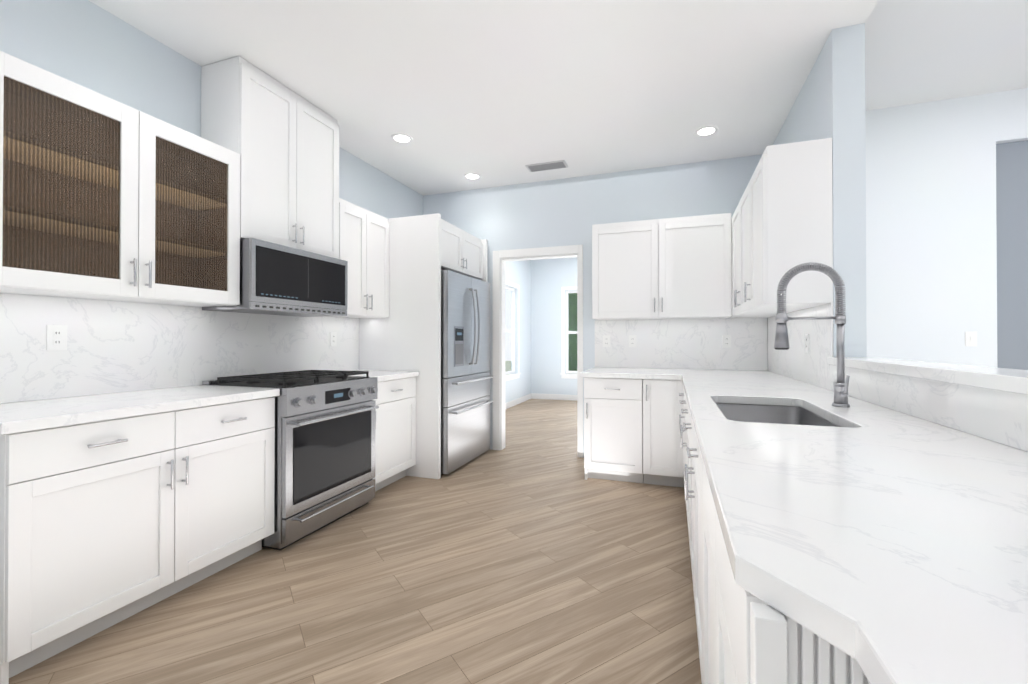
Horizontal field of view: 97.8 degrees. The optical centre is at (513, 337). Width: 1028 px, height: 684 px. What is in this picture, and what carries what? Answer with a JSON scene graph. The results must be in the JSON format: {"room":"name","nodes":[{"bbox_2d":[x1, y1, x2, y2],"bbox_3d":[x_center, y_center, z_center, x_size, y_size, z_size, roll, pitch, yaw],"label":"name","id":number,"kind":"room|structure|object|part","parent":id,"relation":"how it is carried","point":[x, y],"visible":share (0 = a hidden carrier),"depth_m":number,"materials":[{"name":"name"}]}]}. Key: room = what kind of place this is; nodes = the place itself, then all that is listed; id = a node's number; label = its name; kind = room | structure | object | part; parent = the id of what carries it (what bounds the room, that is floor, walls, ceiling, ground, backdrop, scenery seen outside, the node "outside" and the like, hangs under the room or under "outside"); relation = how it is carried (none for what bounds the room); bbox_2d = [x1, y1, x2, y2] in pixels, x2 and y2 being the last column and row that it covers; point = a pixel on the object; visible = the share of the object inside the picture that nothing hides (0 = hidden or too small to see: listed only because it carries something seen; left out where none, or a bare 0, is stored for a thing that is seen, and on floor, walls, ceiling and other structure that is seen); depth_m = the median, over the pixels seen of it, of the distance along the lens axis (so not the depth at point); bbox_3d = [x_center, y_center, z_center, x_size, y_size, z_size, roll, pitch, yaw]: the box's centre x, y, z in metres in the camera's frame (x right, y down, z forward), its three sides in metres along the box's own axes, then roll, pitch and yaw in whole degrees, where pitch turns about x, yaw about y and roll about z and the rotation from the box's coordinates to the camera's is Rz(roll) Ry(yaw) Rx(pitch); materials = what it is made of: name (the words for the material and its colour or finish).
{"room":"kitchen","nodes":[
{"label":"kitchen","id":0,"kind":"room"},
{"bbox_2d":[0,0,530,403],"bbox_3d":[-1.576,-0.398,3.802,0.120,3.200,11.520,0,0,19],"label":"wall","id":1,"kind":"structure","parent":0,"point":[88,44],"depth_m":2.40,"materials":[{"name":"paint"}]},
{"bbox_2d":[0,51,239,306],"bbox_3d":[-1.897,-0.629,2.151,0.366,0.880,1.048,0,0,19],"label":"upper cabinet","id":2,"kind":"object","parent":1,"relation":"attached to","point":[102,197],"visible":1,"depth_m":1.99,"materials":[{"name":"white wood"}]},
{"bbox_2d":[0,293,358,403],"bbox_3d":[-1.832,0.051,2.870,0.008,0.468,2.556,0,0,19],"label":"backsplash","id":3,"kind":"structure","parent":1,"relation":"attached to","point":[116,346],"depth_m":2.41,"materials":[{"name":"white stone"}]},
{"bbox_2d":[46,325,66,350],"bbox_3d":[-2.105,0.001,2.067,0.008,0.116,0.072,0,0,19],"label":"electrical outlet","id":4,"kind":"object","parent":3,"relation":"attached to","point":[56,337],"visible":1,"depth_m":2.06,"materials":[{"name":"white plastic"}]},
{"bbox_2d":[330,332,336,345],"bbox_3d":[-1.513,0.011,3.756,0.008,0.116,0.072,0,0,19],"label":"electrical outlet","id":5,"kind":"object","parent":3,"relation":"attached to","point":[333,337],"visible":1,"depth_m":3.75,"materials":[{"name":"white plastic"}]},
{"bbox_2d":[201,56,338,258],"bbox_3d":[-1.587,-1.107,3.037,0.366,1.064,0.816,0,0,19],"label":"upper cabinet","id":6,"kind":"object","parent":1,"relation":"attached to","point":[281,139],"visible":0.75,"depth_m":2.84,"materials":[{"name":"white wood"}]},
{"bbox_2d":[202,238,347,316],"bbox_3d":[-1.560,-0.367,3.023,0.404,0.408,0.808,0,0,19],"label":"microwave","id":7,"kind":"object","parent":6,"relation":"attached to","point":[278,279],"visible":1,"depth_m":2.83,"materials":[{"name":"metal"}]},
{"bbox_2d":[335,198,388,317],"bbox_3d":[-1.346,-0.619,3.722,0.366,0.880,0.634,0,0,19],"label":"upper cabinet","id":8,"kind":"object","parent":1,"relation":"attached to","point":[363,242],"visible":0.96,"depth_m":3.66,"materials":[{"name":"white wood"}]},
{"bbox_2d":[505,280,520,380],"bbox_3d":[-0.108,-0.117,7.885,0.132,1.730,1.080,0,0,19],"label":"window","id":9,"kind":"structure","parent":1,"relation":"in","point":[512,376],"depth_m":8.28,"materials":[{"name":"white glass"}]},
{"bbox_2d":[505,393,531,408],"bbox_3d":[-0.320,1.168,7.167,0.017,0.110,4.080,0,0,19],"label":"baseboard","id":10,"kind":"structure","parent":1,"relation":"attached to","point":[512,403],"depth_m":8.26,"materials":[{"name":"white wood"}]},
{"bbox_2d":[9,399,701,683],"bbox_3d":[1.780,1.244,2.604,7.400,0.100,11.700,0,0,19],"label":"floor","id":11,"kind":"structure","parent":0,"point":[528,554],"depth_m":2.06,"materials":[{"name":"brown wood"}]},
{"bbox_2d":[0,397,274,683],"bbox_3d":[-1.773,0.756,2.087,0.636,0.870,1.066,0,0,19],"label":"base cabinet","id":12,"kind":"object","parent":11,"relation":"on","point":[105,524],"visible":1,"depth_m":1.80,"materials":[{"name":"white wood"}]},
{"bbox_2d":[0,385,279,434],"bbox_3d":[-1.779,0.300,2.077,0.633,0.039,1.098,0,0,19],"label":"countertop","id":13,"kind":"structure","parent":12,"relation":"on","point":[17,417],"depth_m":1.90,"materials":[{"name":"white stone"}]},
{"bbox_2d":[202,370,378,549],"bbox_3d":[-1.409,0.719,2.963,0.706,0.955,0.812,0,0,19],"label":"range","id":14,"kind":"object","parent":11,"relation":"on","point":[325,423],"visible":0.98,"depth_m":2.74,"materials":[{"name":"silver metal"}]},
{"bbox_2d":[374,377,415,490],"bbox_3d":[-1.218,0.766,3.669,0.636,0.870,0.632,0,0,19],"label":"base cabinet","id":15,"kind":"object","parent":11,"relation":"on","point":[395,442],"visible":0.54,"depth_m":3.60,"materials":[{"name":"white wood"}]},
{"bbox_2d":[349,370,418,381],"bbox_3d":[-1.220,0.310,3.671,0.633,0.039,0.636,0,0,19],"label":"countertop","id":16,"kind":"structure","parent":15,"relation":"on","point":[386,375],"depth_m":3.63,"materials":[{"name":"white stone"}]},
{"bbox_2d":[359,213,487,478],"bbox_3d":[-0.848,0.076,4.453,0.818,2.260,1.075,0,0,19],"label":"surround","id":17,"kind":"object","parent":11,"relation":"on","point":[424,250],"visible":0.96,"depth_m":3.90,"materials":[{"name":"white wood"}]},
{"bbox_3d":[-0.492,-0.821,4.334,0.056,0.384,0.991,0,0,19],"label":"door","id":18,"kind":"part","parent":17,"relation":"part of","materials":[{"name":"white wood"}]},
{"bbox_2d":[441,269,492,474],"bbox_3d":[-0.765,0.307,4.425,0.906,1.797,0.952,0,0,19],"label":"refrigerator","id":19,"kind":"object","parent":11,"relation":"on","point":[466,401],"visible":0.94,"depth_m":4.14,"materials":[{"name":"grey metal"}]},
{"bbox_2d":[584,377,643,482],"bbox_3d":[0.928,0.768,4.024,0.475,0.870,0.786,0,0,19],"label":"base cabinet","id":20,"kind":"object","parent":11,"relation":"on","point":[613,428],"visible":0.96,"depth_m":3.70,"materials":[{"name":"white wood"}]},
{"bbox_2d":[643,379,683,486],"bbox_3d":[1.307,0.767,3.891,0.323,0.870,0.786,0,0,19],"label":"base cabinet","id":21,"kind":"object","parent":11,"relation":"on","point":[662,448],"visible":0.9,"depth_m":3.57,"materials":[{"name":"white wood"}]},
{"bbox_2d":[580,367,679,379],"bbox_3d":[1.045,0.312,3.984,0.780,0.039,0.789,0,0,19],"label":"countertop","id":22,"kind":"structure","parent":21,"relation":"on","point":[596,372],"depth_m":3.72,"materials":[{"name":"white stone"}]},
{"bbox_2d":[679,386,712,497],"bbox_3d":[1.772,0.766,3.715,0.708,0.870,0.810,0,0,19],"label":"base cabinet","id":23,"kind":"object","parent":11,"relation":"on","point":[696,483],"depth_m":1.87,"materials":[{"name":"white wood"}]},
{"bbox_2d":[767,604,869,683],"bbox_3d":[0.278,0.738,-0.629,0.688,0.870,2.198,0,0,19],"label":"beadboard panel","id":24,"kind":"object","parent":11,"relation":"on","point":[795,654],"depth_m":0.49,"materials":[{"name":"white wood"}]},
{"bbox_2d":[676,369,1027,683],"bbox_3d":[0.875,0.294,1.178,0.756,0.039,6.198,0,0,19],"label":"countertop","id":25,"kind":"structure","parent":24,"relation":"on","point":[879,544],"depth_m":0.65,"materials":[{"name":"white stone"}]},
{"bbox_2d":[716,403,838,426],"bbox_3d":[1.019,0.416,1.785,0.430,0.194,0.800,0,0,19],"label":"sink","id":26,"kind":"object","parent":25,"relation":"in","point":[770,414],"visible":0.06,"depth_m":2.12,"materials":[{"name":"silver metal"}]},
{"bbox_2d":[774,262,849,406],"bbox_3d":[1.223,-0.017,1.837,0.268,0.593,0.111,0,0,19],"label":"faucet","id":27,"kind":"object","parent":25,"relation":"on","point":[840,385],"visible":1,"depth_m":1.83,"materials":[{"name":"silver metal"}]},
{"bbox_2d":[531,257,576,394],"bbox_3d":[2.018,-0.368,8.582,3.740,3.200,0.120,0,0,19],"label":"wall","id":28,"kind":"structure","parent":0,"point":[550,278],"depth_m":8.98,"materials":[{"name":"paint"}]},
{"bbox_2d":[532,393,576,400],"bbox_3d":[2.001,1.177,8.506,3.450,0.110,0.017,0,0,19],"label":"baseboard","id":29,"kind":"structure","parent":28,"relation":"attached to","point":[534,395],"depth_m":8.92,"materials":[{"name":"white wood"}]},
{"bbox_2d":[560,286,576,378],"bbox_3d":[1.417,-0.102,8.755,1.030,1.810,0.132,0,0,19],"label":"room window","id":30,"kind":"structure","parent":28,"relation":"in","point":[571,289],"depth_m":8.87,"materials":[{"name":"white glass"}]},
{"bbox_2d":[89,0,1027,195],"bbox_3d":[1.780,-1.826,2.624,7.400,0.360,11.700,0,0,19],"label":"ceiling","id":31,"kind":"structure","parent":0,"point":[494,93],"depth_m":2.80,"materials":[{"name":"white paint"}]},
{"bbox_2d":[391,133,412,142],"bbox_3d":[-0.920,-1.636,3.686,0.176,0.006,0.176,0,0,19],"label":"recessed light","id":32,"kind":"object","parent":31,"relation":"in","point":[401,138],"visible":1,"depth_m":3.68,"materials":[{"name":"white plastic"}]},
{"bbox_2d":[464,173,480,179],"bbox_3d":[-0.420,-1.631,4.539,0.176,0.006,0.176,0,0,19],"label":"recessed light","id":33,"kind":"object","parent":31,"relation":"in","point":[472,176],"visible":1,"depth_m":4.53,"materials":[{"name":"white plastic"}]},
{"bbox_2d":[525,160,567,171],"bbox_3d":[0.313,-1.629,4.271,0.380,0.013,0.170,0,0,19],"label":"ceiling vent","id":34,"kind":"object","parent":31,"relation":"in","point":[559,164],"visible":1,"depth_m":4.25,"materials":[{"name":"grey metal"}]},
{"bbox_2d":[694,126,717,136],"bbox_3d":[1.526,-1.637,3.559,0.176,0.006,0.176,0,0,19],"label":"recessed light","id":35,"kind":"object","parent":31,"relation":"in","point":[705,131],"visible":1,"depth_m":3.56,"materials":[{"name":"white plastic"}]},
{"bbox_2d":[423,88,1027,456],"bbox_3d":[2.336,-0.397,4.019,7.120,3.200,0.120,0,0,19],"label":"wall","id":36,"kind":"structure","parent":0,"point":[931,260],"depth_m":3.67,"materials":[{"name":"paint"}]},
{"bbox_2d":[493,245,582,457],"bbox_3d":[0.274,0.135,4.739,1.020,2.145,0.152,0,0,19],"label":"door frame","id":37,"kind":"structure","parent":36,"relation":"attached to","point":[569,251],"depth_m":4.81,"materials":[{"name":"white wood"}]},
{"bbox_2d":[592,213,731,319],"bbox_3d":[1.329,-0.616,4.115,1.178,0.880,0.366,0,0,19],"label":"upper cabinet","id":38,"kind":"object","parent":36,"relation":"attached to","point":[674,268],"visible":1,"depth_m":3.96,"materials":[{"name":"white wood"}]},
{"bbox_2d":[595,318,766,370],"bbox_3d":[1.526,0.059,4.231,1.526,0.468,0.008,0,0,19],"label":"backsplash","id":39,"kind":"structure","parent":36,"relation":"attached to","point":[679,343],"depth_m":4.20,"materials":[{"name":"white stone"}]},
{"bbox_2d":[603,335,609,346],"bbox_3d":[0.915,0.036,4.437,0.072,0.116,0.008,0,0,19],"label":"electrical outlet","id":40,"kind":"object","parent":39,"relation":"attached to","point":[606,340],"visible":1,"depth_m":4.43,"materials":[{"name":"white plastic"}]},
{"bbox_2d":[629,335,635,346],"bbox_3d":[1.151,0.035,4.354,0.072,0.116,0.008,0,0,19],"label":"electrical outlet","id":41,"kind":"object","parent":39,"relation":"attached to","point":[632,340],"visible":1,"depth_m":4.35,"materials":[{"name":"white plastic"}]},
{"bbox_2d":[722,335,730,347],"bbox_3d":[1.934,0.033,4.079,0.072,0.116,0.008,0,0,19],"label":"electrical outlet","id":42,"kind":"object","parent":39,"relation":"attached to","point":[726,341],"visible":1,"depth_m":4.08,"materials":[{"name":"white plastic"}]},
{"bbox_2d":[965,331,976,345],"bbox_3d":[3.579,0.010,3.511,0.072,0.116,0.012,0,0,19],"label":"light switch","id":43,"kind":"object","parent":36,"relation":"attached to","point":[970,338],"visible":1,"depth_m":3.51,"materials":[{"name":"white plastic"}]},
{"bbox_2d":[773,23,866,356],"bbox_3d":[2.048,-0.402,3.161,0.145,3.200,1.690,0,0,19],"label":"wall","id":44,"kind":"structure","parent":0,"point":[829,102],"depth_m":2.37,"materials":[{"name":"paint"}]},
{"bbox_2d":[730,138,832,317],"bbox_3d":[1.805,-0.622,3.247,0.366,0.880,1.688,0,0,19],"label":"upper cabinet","id":45,"kind":"object","parent":44,"relation":"attached to","point":[782,220],"visible":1,"depth_m":2.47,"materials":[{"name":"white wood"}]},
{"bbox_2d":[767,303,1027,451],"bbox_3d":[1.228,0.039,1.056,0.008,0.468,6.198,0,0,19],"label":"backsplash","id":46,"kind":"structure","parent":44,"relation":"attached to","point":[999,416],"depth_m":1.65,"materials":[{"name":"white stone"}]},
{"bbox_2d":[805,334,809,352],"bbox_3d":[1.833,0.035,2.805,0.008,0.116,0.072,0,0,19],"label":"electrical outlet","id":47,"kind":"object","parent":46,"relation":"attached to","point":[807,350],"visible":1,"depth_m":2.79,"materials":[{"name":"white plastic"}]},
{"bbox_2d":[996,140,1027,369],"bbox_3d":[4.345,-0.161,3.340,1.240,2.720,0.050,0,0,19],"label":"wall","id":48,"kind":"structure","parent":0,"point":[1012,238],"depth_m":3.48,"materials":[{"name":"blue paint"}]},
{"bbox_3d":[0.873,0.651,-0.195,0.145,1.050,5.410,0,0,19],"label":"wall","id":49,"kind":"structure","parent":0,"visible":0},
{"bbox_2d":[828,357,1027,394],"bbox_3d":[0.875,0.106,-0.195,0.210,0.040,5.406,0,0,19],"label":"sill ledge","id":50,"kind":"object","parent":49,"relation":"on","point":[1007,380],"visible":1,"depth_m":1.40,"materials":[{"name":"white stone"}]},
{"label":"outside","id":51,"kind":"structure","parent":0,"visible":0},
{"bbox_2d":[505,361,510,375],"bbox_3d":[1.075,1.319,11.170,24.000,0.100,28.000,0,0,19],"label":"ground","id":52,"kind":"structure","parent":51,"point":[508,366],"depth_m":20.66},
{"bbox_2d":[566,293,576,373],"bbox_3d":[1.728,0.360,11.191,2.694,3.161,2.624,0,0,19],"label":"bush","id":53,"kind":"object","parent":52,"relation":"on","point":[572,346],"depth_m":10.07,"materials":[{"name":"green plant"}]}
]}

